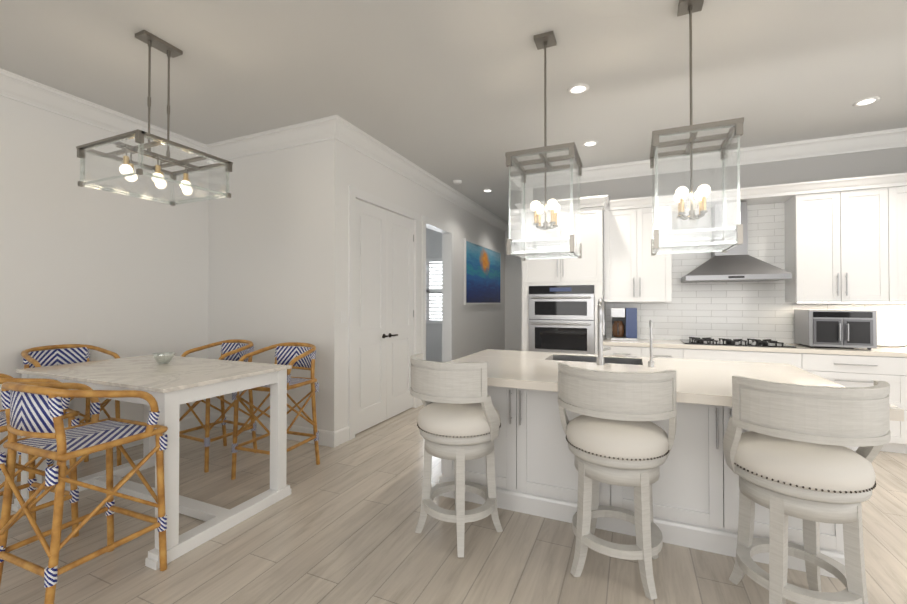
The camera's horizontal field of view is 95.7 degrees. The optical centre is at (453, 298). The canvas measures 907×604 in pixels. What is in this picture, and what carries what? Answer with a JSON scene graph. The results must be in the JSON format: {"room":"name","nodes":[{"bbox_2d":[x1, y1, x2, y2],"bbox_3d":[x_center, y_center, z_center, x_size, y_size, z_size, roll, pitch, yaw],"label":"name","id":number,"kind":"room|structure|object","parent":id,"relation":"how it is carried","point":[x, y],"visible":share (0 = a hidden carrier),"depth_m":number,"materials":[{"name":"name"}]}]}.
{"room":"kitchen","nodes":[
{"label":"kitchen","id":0,"kind":"room"},
{"bbox_2d":[0,96,207,460],"bbox_3d":[-4.053,-0.156,1.780,0.120,3.080,6.470,0,-1,24],"label":"wall","id":1,"kind":"structure","parent":0,"point":[126,276],"depth_m":3.60,"materials":[{"name":"white paint"}]},
{"bbox_2d":[0,413,204,483],"bbox_3d":[-4.015,1.312,1.683,0.016,0.142,6.350,0,-1,24],"label":"baseboard","id":2,"kind":"structure","parent":1,"relation":"attached to","point":[189,422],"depth_m":3.91,"materials":[{"name":"white"}]},
{"bbox_2d":[0,68,211,163],"bbox_3d":[-3.965,-1.620,1.690,0.126,0.155,6.350,0,-1,24],"label":"crown molding","id":3,"kind":"structure","parent":1,"relation":"attached to","point":[18,88],"depth_m":3.48,"materials":[{"name":"white"}]},
{"bbox_2d":[208,141,323,429],"bbox_3d":[-1.965,-0.132,4.337,1.620,3.080,0.130,0,-1,24],"label":"wall","id":4,"kind":"structure","parent":0,"point":[258,258],"depth_m":4.23,"materials":[{"name":"white paint"}]},
{"bbox_2d":[204,118,327,162],"bbox_3d":[-1.911,-1.596,4.188,1.590,0.155,0.126,0,-1,24],"label":"crown molding","id":5,"kind":"structure","parent":4,"relation":"attached to","point":[309,132],"depth_m":4.16,"materials":[{"name":"white"}]},
{"bbox_2d":[210,412,336,446],"bbox_3d":[-1.922,1.336,4.225,1.756,0.142,0.016,0,-1,24],"label":"baseboard","id":6,"kind":"structure","parent":4,"relation":"attached to","point":[334,439],"depth_m":4.06,"materials":[{"name":"white"}]},
{"bbox_2d":[324,139,503,431],"bbox_3d":[-0.030,-0.110,6.569,0.120,3.080,5.770,0,-1,24],"label":"wall","id":7,"kind":"structure","parent":0,"point":[477,328],"depth_m":4.99,"materials":[{"name":"white paint"}]},
{"bbox_2d":[355,199,413,433],"bbox_3d":[-0.770,0.188,4.756,0.101,2.424,1.262,0,-1,24],"label":"closet doors","id":8,"kind":"structure","parent":7,"relation":"in","point":[384,314],"depth_m":4.67,"materials":[{"name":"white wood"}]},
{"bbox_2d":[348,186,453,439],"bbox_3d":[-0.585,0.153,5.295,0.160,2.530,2.585,0,-1,24],"label":"door frame","id":9,"kind":"structure","parent":7,"relation":"attached to","point":[354,193],"depth_m":4.89,"materials":[{"name":"white wood"}]},
{"bbox_2d":[324,115,507,231],"bbox_3d":[0.034,-1.574,6.421,0.126,0.155,5.776,0,-1,24],"label":"crown molding","id":10,"kind":"structure","parent":7,"relation":"attached to","point":[336,127],"depth_m":4.84,"materials":[{"name":"white wood"}]},
{"bbox_2d":[426,258,441,323],"bbox_3d":[-0.524,-0.152,8.460,2.040,1.340,0.054,0,-1,24],"label":"window shutters","id":11,"kind":"object","parent":7,"relation":"attached to","point":[433,290],"visible":0.23,"depth_m":8.41,"materials":[{"name":"white"}]},
{"bbox_2d":[464,238,500,304],"bbox_3d":[0.592,-0.438,7.791,0.037,1.110,2.030,0,-1,24],"label":"painting","id":12,"kind":"object","parent":7,"relation":"attached to","point":[482,274],"visible":1,"depth_m":7.60,"materials":[{"name":"blue"}]},
{"bbox_2d":[0,405,906,603],"bbox_3d":[1.057,1.392,2.659,8.770,0.001,12.200,0,-1,24],"label":"floor","id":13,"kind":"structure","parent":0,"point":[338,525],"depth_m":2.26,"materials":[{"name":"beige wood"}]},
{"bbox_2d":[0,373,79,537],"bbox_3d":[-2.494,0.879,2.265,0.534,1.021,0.506,0,-1,21],"label":"bistro chair","id":14,"kind":"object","parent":13,"relation":"on","point":[32,485],"visible":0.5,"depth_m":2.38,"materials":[{"name":"wood"}]},
{"bbox_2d":[17,344,121,481],"bbox_3d":[-3.023,0.889,3.246,0.506,1.021,0.534,0,-1,24],"label":"bistro chair","id":15,"kind":"object","parent":13,"relation":"on","point":[56,355],"visible":0.33,"depth_m":3.34,"materials":[{"name":"wicker"}]},
{"bbox_2d":[0,382,167,603],"bbox_3d":[-1.772,0.877,1.971,0.533,1.021,0.506,0,-1,22],"label":"bistro chair","id":16,"kind":"object","parent":13,"relation":"on","point":[34,413],"visible":1,"depth_m":1.85,"materials":[{"name":"wicker"}]},
{"bbox_2d":[11,355,291,569],"bbox_3d":[-2.030,0.934,2.817,1.550,0.920,0.910,0,-1,24],"label":"dining table","id":17,"kind":"object","parent":13,"relation":"on","point":[173,384],"visible":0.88,"depth_m":2.61,"materials":[{"name":"wood"}]},
{"bbox_2d":[152,352,175,363],"bbox_3d":[-2.113,0.437,2.994,0.144,0.075,0.144,0,-1,24],"label":"glass bowl","id":18,"kind":"object","parent":17,"relation":"on","point":[167,359],"visible":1,"depth_m":2.97,"materials":[{"name":"clear glass"}]},
{"bbox_2d":[179,339,256,472],"bbox_3d":[-2.088,0.892,3.620,0.534,1.021,0.506,0,-1,26],"label":"bistro chair","id":19,"kind":"object","parent":13,"relation":"on","point":[234,349],"visible":0.4,"depth_m":3.67,"materials":[{"name":"wicker"}]},
{"bbox_2d":[231,342,319,479],"bbox_3d":[-1.420,0.890,3.328,0.534,1.021,0.506,0,-1,20],"label":"bistro chair","id":20,"kind":"object","parent":13,"relation":"on","point":[293,355],"visible":0.65,"depth_m":3.40,"materials":[{"name":"wicker"}]},
{"bbox_2d":[410,353,502,556],"bbox_3d":[0.019,0.871,2.442,0.560,1.050,0.540,-1,-1,44],"label":"stool","id":21,"kind":"object","parent":13,"relation":"on","point":[459,421],"visible":1,"depth_m":2.26,"materials":[{"name":"white wood"}]},
{"bbox_2d":[515,195,608,353],"bbox_3d":[1.376,0.131,5.103,1.057,2.570,0.682,0,-1,24],"label":"tall cabinet","id":22,"kind":"object","parent":13,"relation":"on","point":[587,268],"visible":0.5,"depth_m":4.82,"materials":[{"name":"white wood"}]},
{"bbox_2d":[529,285,594,353],"bbox_3d":[1.348,0.255,5.037,0.752,0.806,0.589,0,-1,24],"label":"double oven","id":23,"kind":"object","parent":22,"relation":"in","point":[561,319],"visible":0.96,"depth_m":4.81,"materials":[{"name":"silver metal"}]},
{"bbox_2d":[558,363,676,599],"bbox_3d":[0.833,0.868,2.118,0.560,1.050,0.540,0,-1,28],"label":"stool","id":24,"kind":"object","parent":13,"relation":"on","point":[615,435],"visible":1,"depth_m":1.94,"materials":[{"name":"white wood"}]},
{"bbox_2d":[603,346,690,358],"bbox_3d":[2.211,0.973,4.765,0.862,0.880,0.617,0,-1,24],"label":"base cabinet","id":25,"kind":"object","parent":13,"relation":"on","point":[683,352],"depth_m":4.46,"materials":[{"name":"white wood"}]},
{"bbox_2d":[439,386,857,578],"bbox_3d":[1.147,0.960,2.919,2.290,0.870,1.098,0,-1,24],"label":"kitchen island","id":26,"kind":"object","parent":13,"relation":"on","point":[695,492],"depth_m":2.35,"materials":[{"name":"painted wood"},{"name":"quartz"},{"name":"steel"}]},
{"bbox_2d":[475,350,810,373],"bbox_3d":[1.279,0.503,3.225,2.310,0.050,0.500,0,-1,24],"label":"island countertop","id":27,"kind":"structure","parent":26,"relation":"on","point":[783,368],"depth_m":3.05,"materials":[{"name":"white stone"}]},
{"bbox_2d":[551,354,642,365],"bbox_3d":[1.104,0.595,3.235,0.720,0.226,0.400,0,-1,24],"label":"sink","id":28,"kind":"object","parent":27,"relation":"in","point":[562,357],"depth_m":3.43,"materials":[{"name":"silver metal"}]},
{"bbox_2d":[451,354,903,420],"bbox_3d":[0.999,0.496,2.584,2.310,0.050,0.900,0,-1,24],"label":"island countertop","id":29,"kind":"structure","parent":26,"relation":"on","point":[695,385],"depth_m":2.47,"materials":[{"name":"white stone"}]},
{"bbox_2d":[595,318,610,365],"bbox_3d":[1.076,0.306,2.945,0.100,0.338,0.056,0,-1,24],"label":"faucet","id":30,"kind":"object","parent":29,"relation":"on","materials":[{"name":"silver metal"}]},
{"bbox_2d":[691,346,802,368],"bbox_3d":[2.979,0.969,4.429,1.062,0.880,0.617,0,-1,24],"label":"base cabinet","id":31,"kind":"object","parent":13,"relation":"on","point":[792,357],"depth_m":4.10,"materials":[{"name":"white wood"}]},
{"bbox_2d":[723,376,890,603],"bbox_3d":[1.504,0.865,1.792,0.560,1.050,0.540,0,-1,12],"label":"stool","id":32,"kind":"object","parent":13,"relation":"on","point":[788,453],"visible":1,"depth_m":1.65,"materials":[{"name":"white wood"}]},
{"bbox_2d":[803,350,906,453],"bbox_3d":[3.814,0.966,4.064,0.884,0.880,0.617,0,-1,24],"label":"base cabinet","id":33,"kind":"object","parent":13,"relation":"on","point":[853,367],"depth_m":3.74,"materials":[{"name":"white wood"}]},
{"bbox_2d":[603,338,906,353],"bbox_3d":[3.510,0.507,4.196,3.700,0.040,0.627,0,-1,24],"label":"countertop","id":34,"kind":"structure","parent":33,"relation":"on","point":[607,341],"depth_m":4.09,"materials":[{"name":"white stone"}]},
{"bbox_2d":[611,308,636,340],"bbox_3d":[2.038,0.303,4.902,0.280,0.379,0.322,0,-1,24],"label":"coffee maker","id":35,"kind":"object","parent":34,"relation":"on","point":[624,324],"visible":1,"depth_m":4.80,"materials":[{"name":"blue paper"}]},
{"bbox_2d":[680,337,795,347],"bbox_3d":[3.012,0.466,4.433,0.960,0.045,0.480,0,-1,24],"label":"cooktop","id":36,"kind":"object","parent":34,"relation":"in","point":[740,342],"visible":1,"depth_m":4.33,"materials":[{"name":"black metal"}]},
{"bbox_2d":[794,309,906,349],"bbox_3d":[4.056,0.300,4.008,1.054,0.369,0.509,0,-1,24],"label":"toaster oven","id":37,"kind":"object","parent":34,"relation":"on","point":[841,328],"visible":0.98,"depth_m":3.94,"materials":[{"name":"silver metal"}]},
{"bbox_2d":[0,0,906,222],"bbox_3d":[0.264,-1.734,3.035,10.500,0.100,12.200,0,-1,24],"label":"ceiling","id":38,"kind":"structure","parent":0,"point":[447,92],"depth_m":3.02,"materials":[{"name":"white paint"}]},
{"bbox_2d":[76,30,232,205],"bbox_3d":[-1.940,-1.192,2.705,0.635,0.990,0.595,0,-1,24],"label":"dining chandelier","id":39,"kind":"object","parent":38,"relation":"hanging from","point":[127,169],"visible":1,"depth_m":2.64,"materials":[{"name":"silver metal"}]},
{"bbox_2d":[453,180,461,183],"bbox_3d":[0.054,-1.640,5.800,0.128,0.035,0.128,0,-1,15],"label":"recessed light","id":40,"kind":"object","parent":38,"relation":"in","point":[454,181],"depth_m":5.76,"materials":[{"name":"white plastic"}]},
{"bbox_2d":[505,31,581,260],"bbox_3d":[0.597,-0.979,2.664,0.416,1.418,0.416,0,-1,24],"label":"pendant lantern","id":41,"kind":"object","parent":38,"relation":"hanging from","point":[544,41],"visible":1,"depth_m":2.62,"materials":[{"name":"clear glass"}]},
{"bbox_2d":[567,84,588,94],"bbox_3d":[1.003,-1.679,3.301,0.168,0.004,0.168,0,-1,15],"label":"recessed light","id":42,"kind":"object","parent":38,"relation":"in","point":[576,89],"depth_m":3.30,"materials":[{"name":"white"}]},
{"bbox_2d":[582,141,598,146],"bbox_3d":[1.477,-1.668,4.436,0.168,0.004,0.168,0,-1,15],"label":"recessed light","id":43,"kind":"object","parent":38,"relation":"in","point":[589,143],"depth_m":4.42,"materials":[{"name":"white plastic"}]},
{"bbox_2d":[650,0,743,255],"bbox_3d":[1.357,-0.982,2.343,0.416,1.418,0.416,0,-1,24],"label":"pendant lantern","id":44,"kind":"object","parent":38,"relation":"hanging from","point":[689,7],"visible":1,"depth_m":2.28,"materials":[{"name":"clear glass"}]},
{"bbox_2d":[853,97,880,106],"bbox_3d":[3.527,-1.677,3.508,0.168,0.004,0.168,0,-1,15],"label":"recessed light","id":45,"kind":"object","parent":38,"relation":"in","point":[871,100],"depth_m":3.50,"materials":[{"name":"white"}]},
{"bbox_2d":[504,231,519,350],"bbox_3d":[1.697,-0.088,8.898,1.140,3.080,0.120,0,-1,24],"label":"wall","id":46,"kind":"structure","parent":0,"point":[511,263],"depth_m":9.01,"materials":[{"name":"white paint"}]},
{"bbox_2d":[508,223,520,231],"bbox_3d":[1.657,-1.551,8.795,0.900,0.155,0.126,0,-1,24],"label":"crown molding","id":47,"kind":"structure","parent":46,"relation":"attached to","point":[515,226],"depth_m":8.94,"materials":[{"name":"white wood"}]},
{"bbox_2d":[520,147,906,350],"bbox_3d":[3.568,-0.129,4.586,5.700,3.080,0.124,0,-1,24],"label":"wall","id":48,"kind":"structure","parent":0,"point":[892,160],"depth_m":4.58,"materials":[{"name":"white paint"}]},
{"bbox_2d":[604,196,671,301],"bbox_3d":[2.200,-0.556,4.932,0.720,1.200,0.347,0,-1,24],"label":"upper cabinet","id":49,"kind":"object","parent":48,"relation":"attached to","point":[631,274],"depth_m":4.78,"materials":[{"name":"white wood"}]},
{"bbox_2d":[511,127,906,188],"bbox_3d":[3.461,-1.593,4.515,5.826,0.155,0.126,0,-1,24],"label":"crown molding","id":50,"kind":"structure","parent":48,"relation":"attached to","point":[891,138],"depth_m":4.54,"materials":[{"name":"white"}]},
{"bbox_2d":[681,202,791,282],"bbox_3d":[3.030,-0.615,4.485,0.920,0.850,0.503,0,-1,24],"label":"range hood","id":51,"kind":"object","parent":48,"relation":"attached to","point":[740,263],"visible":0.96,"depth_m":4.40,"materials":[{"name":"silver metal"}]},
{"bbox_2d":[606,202,906,346],"bbox_3d":[3.817,-0.281,4.409,4.100,1.540,0.011,0,-1,24],"label":"tile backsplash","id":52,"kind":"structure","parent":48,"relation":"attached to","point":[761,310],"depth_m":4.64,"materials":[{"name":"white tile"}]},
{"bbox_2d":[780,173,899,302],"bbox_3d":[3.908,-0.563,4.186,0.766,1.200,0.347,0,-1,24],"label":"upper cabinet","id":53,"kind":"object","parent":48,"relation":"attached to","point":[845,240],"depth_m":4.03,"materials":[{"name":"white wood"}]},
{"bbox_2d":[900,172,906,302],"bbox_3d":[4.524,-0.566,3.917,0.828,1.200,0.347,0,-1,24],"label":"upper cabinet","id":54,"kind":"object","parent":48,"relation":"attached to","point":[903,176],"depth_m":3.86,"materials":[{"name":"white wood"}]}
]}

